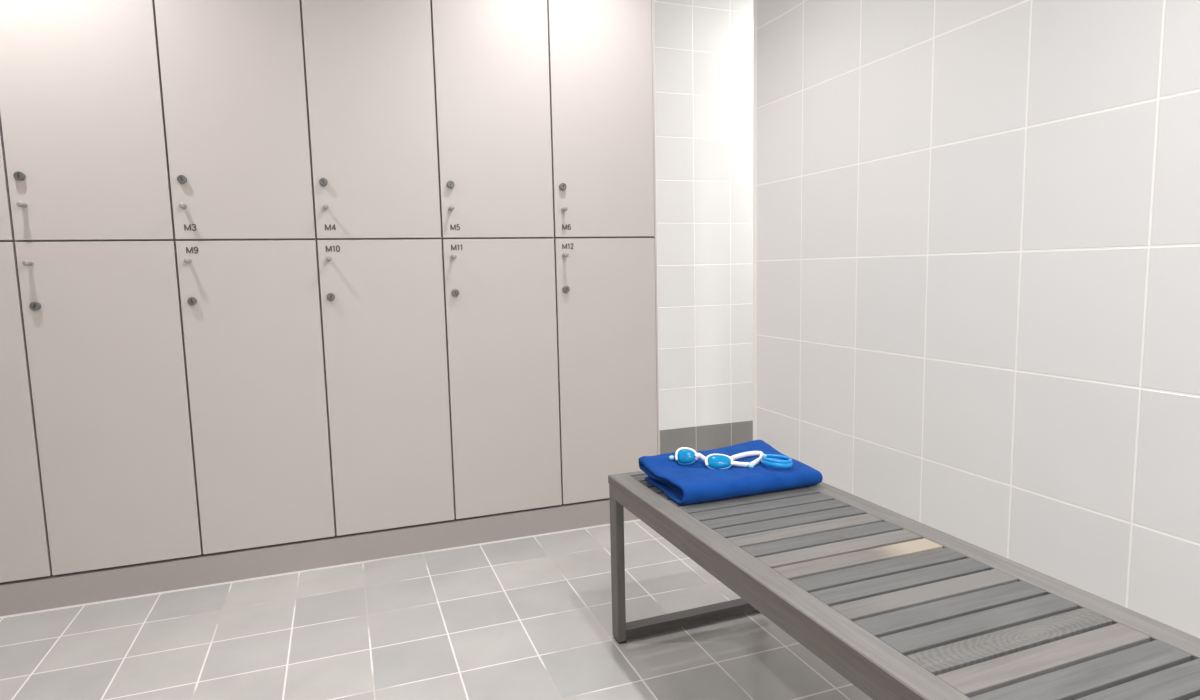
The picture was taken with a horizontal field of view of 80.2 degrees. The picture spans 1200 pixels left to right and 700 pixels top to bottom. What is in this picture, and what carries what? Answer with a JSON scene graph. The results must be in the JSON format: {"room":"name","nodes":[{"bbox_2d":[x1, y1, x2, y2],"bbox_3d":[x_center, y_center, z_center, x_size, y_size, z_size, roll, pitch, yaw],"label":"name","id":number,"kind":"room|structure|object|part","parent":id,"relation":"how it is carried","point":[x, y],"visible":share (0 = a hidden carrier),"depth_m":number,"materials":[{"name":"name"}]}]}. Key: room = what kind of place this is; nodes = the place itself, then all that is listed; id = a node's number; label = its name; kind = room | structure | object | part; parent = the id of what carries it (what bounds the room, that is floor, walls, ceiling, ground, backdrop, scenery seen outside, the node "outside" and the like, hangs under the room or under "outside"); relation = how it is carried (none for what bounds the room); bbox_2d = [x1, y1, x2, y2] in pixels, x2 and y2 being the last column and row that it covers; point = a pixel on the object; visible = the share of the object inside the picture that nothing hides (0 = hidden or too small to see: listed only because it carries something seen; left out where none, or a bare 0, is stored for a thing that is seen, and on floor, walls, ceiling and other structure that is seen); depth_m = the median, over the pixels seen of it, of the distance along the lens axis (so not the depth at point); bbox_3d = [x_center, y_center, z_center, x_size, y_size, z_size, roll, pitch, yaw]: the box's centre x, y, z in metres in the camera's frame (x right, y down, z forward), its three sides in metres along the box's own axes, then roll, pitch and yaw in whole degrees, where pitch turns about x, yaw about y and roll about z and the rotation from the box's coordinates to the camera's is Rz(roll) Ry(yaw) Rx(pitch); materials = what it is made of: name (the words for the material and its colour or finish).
{"room":"changing room","nodes":[
{"label":"changing room","id":0,"kind":"room"},
{"bbox_2d":[0,520,872,699],"bbox_3d":[0.912,0.905,0.958,5.030,0.100,5.406,-4,7,-20],"label":"floor","id":1,"kind":"structure","parent":0,"point":[529,618],"depth_m":1.93,"materials":[{"name":"grey tile"}]},
{"bbox_2d":[0,241,51,582],"bbox_3d":[-1.939,0.169,2.273,0.400,0.994,0.632,-4,7,-20],"label":"locker","id":2,"kind":"object","parent":1,"relation":"on","point":[24,542],"visible":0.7,"depth_m":2.07,"materials":[{"name":"grey laminate"}]},
{"bbox_2d":[0,115,15,241],"bbox_3d":[-1.961,-0.818,2.163,0.400,0.994,0.632,-4,7,-20],"label":"locker","id":3,"kind":"object","parent":2,"relation":"on","point":[6,223],"visible":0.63,"depth_m":2.01,"materials":[{"name":"grey laminate"}]},
{"bbox_2d":[15,240,202,574],"bbox_3d":[-1.563,0.145,2.409,0.400,0.994,0.632,-4,7,-20],"label":"locker","id":4,"kind":"object","parent":1,"relation":"on","point":[103,322],"visible":0.97,"depth_m":2.14,"materials":[{"name":"grey laminate"}]},
{"bbox_3d":[-1.627,-0.248,2.025,0.018,0.018,0.034,-4,7,-20],"label":"knob","id":5,"kind":"part","parent":4,"relation":"part of","materials":[{"name":"grey plastic"}]},
{"bbox_2d":[0,0,175,240],"bbox_3d":[-1.586,-0.842,2.299,0.400,0.994,0.632,-4,7,-20],"label":"locker","id":6,"kind":"object","parent":4,"relation":"on","point":[82,106],"visible":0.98,"depth_m":2.05,"materials":[{"name":"grey laminate"}]},
{"bbox_3d":[-1.629,-0.410,2.007,0.018,0.018,0.034,-4,7,-20],"label":"knob","id":7,"kind":"part","parent":6,"relation":"part of","materials":[{"name":"grey plastic"}]},
{"bbox_2d":[176,240,335,553],"bbox_3d":[-1.188,0.122,2.545,0.400,0.994,0.632,-4,7,-20],"label":"locker","id":8,"kind":"object","parent":1,"relation":"on","point":[252,319],"visible":0.98,"depth_m":2.28,"materials":[{"name":"grey laminate"}]},
{"bbox_3d":[-1.251,-0.272,2.161,0.018,0.018,0.034,-4,7,-20],"label":"knob","id":9,"kind":"part","parent":8,"relation":"part of","materials":[{"name":"grey plastic"}]},
{"bbox_2d":[154,0,315,239],"bbox_3d":[-1.210,-0.866,2.434,0.400,0.994,0.632,-4,7,-20],"label":"locker","id":10,"kind":"object","parent":8,"relation":"on","point":[233,77],"visible":0.97,"depth_m":2.18,"materials":[{"name":"grey laminate"}]},
{"bbox_3d":[-1.255,-0.434,2.143,0.018,0.018,0.034,-4,7,-20],"label":"knob","id":11,"kind":"part","parent":10,"relation":"part of","materials":[{"name":"grey plastic"}]},
{"bbox_2d":[0,498,639,617],"bbox_3d":[-1.005,0.657,2.683,2.433,0.096,0.604,-4,7,-20],"label":"plinth","id":12,"kind":"object","parent":1,"relation":"on","point":[52,592],"visible":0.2,"depth_m":2.36,"materials":[{"name":"laminate"}]},
{"bbox_2d":[316,239,453,535],"bbox_3d":[-0.812,0.098,2.681,0.400,0.994,0.632,-4,7,-20],"label":"locker","id":13,"kind":"object","parent":1,"relation":"on","point":[382,300],"visible":1,"depth_m":2.41,"materials":[{"name":"grey laminate"}]},
{"bbox_2d":[301,0,440,239],"bbox_3d":[-0.835,-0.890,2.571,0.400,0.994,0.632,-4,7,-20],"label":"locker","id":14,"kind":"object","parent":13,"relation":"on","point":[369,72],"visible":0.98,"depth_m":2.31,"materials":[{"name":"grey laminate"}]},
{"bbox_2d":[441,238,561,518],"bbox_3d":[-0.437,0.074,2.817,0.400,0.994,0.632,-4,7,-20],"label":"locker","id":15,"kind":"object","parent":1,"relation":"on","point":[500,293],"visible":0.99,"depth_m":2.55,"materials":[{"name":"grey laminate"}]},
{"bbox_2d":[430,0,553,238],"bbox_3d":[-0.459,-0.913,2.706,0.400,0.994,0.632,-4,7,-20],"label":"locker","id":16,"kind":"object","parent":15,"relation":"on","point":[491,57],"visible":0.98,"depth_m":2.45,"materials":[{"name":"grey laminate"}]},
{"bbox_2d":[553,237,656,503],"bbox_3d":[-0.064,0.051,2.952,0.394,0.994,0.632,-4,7,-20],"label":"locker","id":17,"kind":"object","parent":1,"relation":"on","point":[605,287],"visible":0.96,"depth_m":2.68,"materials":[{"name":"grey laminate"}]},
{"bbox_2d":[547,0,653,237],"bbox_3d":[-0.087,-0.937,2.841,0.394,0.994,0.632,-4,7,-20],"label":"locker","id":18,"kind":"object","parent":17,"relation":"on","point":[600,51],"visible":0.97,"depth_m":2.58,"materials":[{"name":"grey laminate"}]},
{"bbox_2d":[651,0,659,454],"bbox_3d":[0.108,-0.457,2.980,0.008,1.988,0.600,-4,7,-20],"label":"end panel","id":19,"kind":"object","parent":1,"relation":"on","point":[652,1],"visible":0.06,"depth_m":2.70,"materials":[{"name":"grey laminate"}]},
{"bbox_2d":[608,471,1199,699],"bbox_3d":[0.493,0.601,1.306,0.460,0.446,1.413,-4,7,-21],"label":"bench","id":20,"kind":"object","parent":1,"relation":"on","point":[901,607],"visible":0.88,"depth_m":1.14,"materials":[{"name":"grey wood"}]},
{"bbox_3d":[0.047,0.573,1.868,0.022,0.383,0.043,-4,7,-21],"label":"leg","id":21,"kind":"part","parent":20,"relation":"part of","materials":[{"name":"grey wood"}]},
{"bbox_3d":[0.237,0.324,1.924,0.350,0.021,0.029,-4,7,-21],"label":"rail","id":22,"kind":"part","parent":20,"relation":"part of","materials":[{"name":"grey wood"}]},
{"bbox_3d":[0.253,0.735,1.964,0.411,0.026,0.038,-4,7,-21],"label":"foot rail","id":23,"kind":"part","parent":20,"relation":"part of","materials":[{"name":"grey wood"}]},
{"bbox_2d":[639,440,822,504],"bbox_3d":[0.315,0.296,1.756,0.393,0.067,0.259,-4,7,-20],"label":"towel","id":24,"kind":"object","parent":20,"relation":"on","point":[692,483],"visible":0.89,"depth_m":1.69,"materials":[{"name":"blue fabric"}]},
{"bbox_2d":[669,447,763,468],"bbox_3d":[0.300,0.265,1.743,0.248,0.050,0.099,-3,7,-12],"label":"goggles","id":25,"kind":"object","parent":24,"relation":"on","point":[683,455],"visible":0.97,"depth_m":1.74,"materials":[{"name":"blue"}]},
{"bbox_2d":[761,454,792,467],"bbox_3d":[0.429,0.270,1.730,0.077,0.028,0.070,-4,7,-20],"label":"wristband","id":26,"kind":"object","parent":24,"relation":"on","point":[771,460],"visible":1,"depth_m":1.71,"materials":[{"name":"blue rubber"}]},
{"bbox_3d":[0.298,0.403,1.210,0.050,0.021,1.413,-4,7,-21],"label":"rail","id":27,"kind":"part","parent":20,"relation":"part of","materials":[{"name":"grey wood"}]},
{"bbox_3d":[0.675,0.378,1.353,0.057,0.021,1.413,-4,7,-21],"label":"rail","id":28,"kind":"part","parent":20,"relation":"part of","materials":[{"name":"grey wood"}]},
{"bbox_2d":[654,0,752,429],"bbox_3d":[-0.031,-0.673,3.288,5.030,2.166,0.100,-4,7,-20],"label":"wall","id":29,"kind":"structure","parent":0,"point":[703,49],"depth_m":3.43,"materials":[{"name":"white tile"}]},
{"bbox_2d":[659,420,752,453],"bbox_3d":[-0.005,0.500,3.419,5.030,0.197,0.100,-4,7,-20],"label":"baseboard","id":30,"kind":"structure","parent":29,"relation":"attached to","point":[714,436],"depth_m":3.56,"materials":[{"name":"grey tile"}]},
{"bbox_2d":[756,0,1199,637],"bbox_3d":[1.516,-0.367,0.766,0.140,2.282,4.678,-4,7,-20],"label":"wall","id":31,"kind":"structure","parent":0,"point":[978,221],"depth_m":1.88,"materials":[{"name":"white tile"}]},
{"bbox_2d":[753,0,756,439],"bbox_3d":[0.706,-0.555,2.970,0.140,2.363,0.032,-4,7,-20],"label":"trim","id":32,"kind":"structure","parent":31,"relation":"attached to","point":[754,1],"depth_m":2.94,"materials":[{"name":"white"}]}
]}

